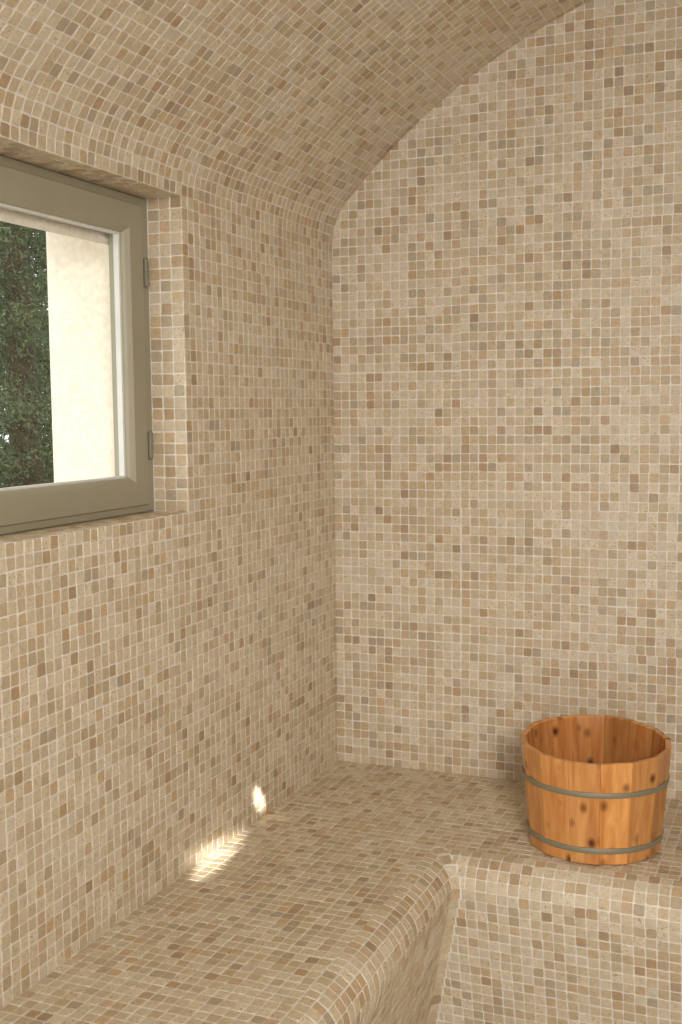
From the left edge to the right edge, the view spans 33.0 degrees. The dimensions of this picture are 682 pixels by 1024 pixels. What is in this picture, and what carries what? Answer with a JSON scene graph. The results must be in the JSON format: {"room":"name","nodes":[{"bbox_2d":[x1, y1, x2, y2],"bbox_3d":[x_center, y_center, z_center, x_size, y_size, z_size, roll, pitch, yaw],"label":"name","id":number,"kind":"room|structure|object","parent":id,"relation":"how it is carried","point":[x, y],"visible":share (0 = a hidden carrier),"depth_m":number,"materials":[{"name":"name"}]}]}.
{"room":"spa","nodes":[
{"label":"spa","id":0,"kind":"room"},
{"bbox_2d":[0,136,337,1009],"bbox_3d":[-0.601,0.097,1.271,0.264,2.250,2.850,2,6,22],"label":"wall","id":1,"kind":"structure","parent":0,"point":[168,673],"depth_m":1.81,"materials":[{"name":"tile"}]},
{"bbox_2d":[0,155,153,534],"bbox_3d":[-0.440,-0.214,1.489,0.043,0.484,0.686,2,6,22],"label":"window","id":2,"kind":"structure","parent":1,"relation":"in","point":[25,187],"depth_m":1.73,"materials":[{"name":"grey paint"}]},
{"bbox_2d":[0,0,590,244],"bbox_3d":[0.343,-0.719,0.803,1.807,0.628,2.451,2,6,22],"label":"ceiling","id":3,"kind":"structure","parent":0,"point":[272,112],"depth_m":1.73,"materials":[{"name":"tile"}]},
{"bbox_2d":[332,0,681,799],"bbox_3d":[0.856,-0.042,2.093,1.801,2.150,0.202,2,6,22],"label":"wall","id":4,"kind":"structure","parent":0,"point":[507,280],"depth_m":2.18,"materials":[{"name":"tile"}]},
{"bbox_3d":[0.363,1.192,0.974,1.800,0.100,2.450,2,6,22],"label":"floor","id":5,"kind":"structure","parent":0,"visible":0},
{"bbox_2d":[0,760,681,1023],"bbox_3d":[0.359,0.893,0.948,1.802,0.502,2.452,2,6,22],"label":"tiled bench","id":6,"kind":"object","parent":5,"relation":"on","point":[370,893],"visible":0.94,"depth_m":1.79,"materials":[{"name":"tile"}]},
{"bbox_2d":[520,715,671,864],"bbox_3d":[0.423,0.460,1.925,0.247,0.184,0.248,1,5,14],"label":"wooden bucket","id":7,"kind":"object","parent":6,"relation":"on","point":[595,786],"visible":1,"depth_m":1.84,"materials":[{"name":"brown wood"}]},
{"label":"outside","id":8,"kind":"structure","parent":0,"visible":0},
{"bbox_3d":[-5.604,0.735,10.171,15.738,0.100,26.000,2,6,22],"label":"lawn","id":9,"kind":"structure","parent":8,"visible":0},
{"bbox_2d":[0,221,53,487],"bbox_3d":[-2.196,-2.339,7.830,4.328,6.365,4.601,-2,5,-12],"label":"conifer tree","id":10,"kind":"object","parent":9,"relation":"on","point":[25,455],"visible":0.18,"depth_m":7.76,"materials":[{"name":"green plant"}]}
]}

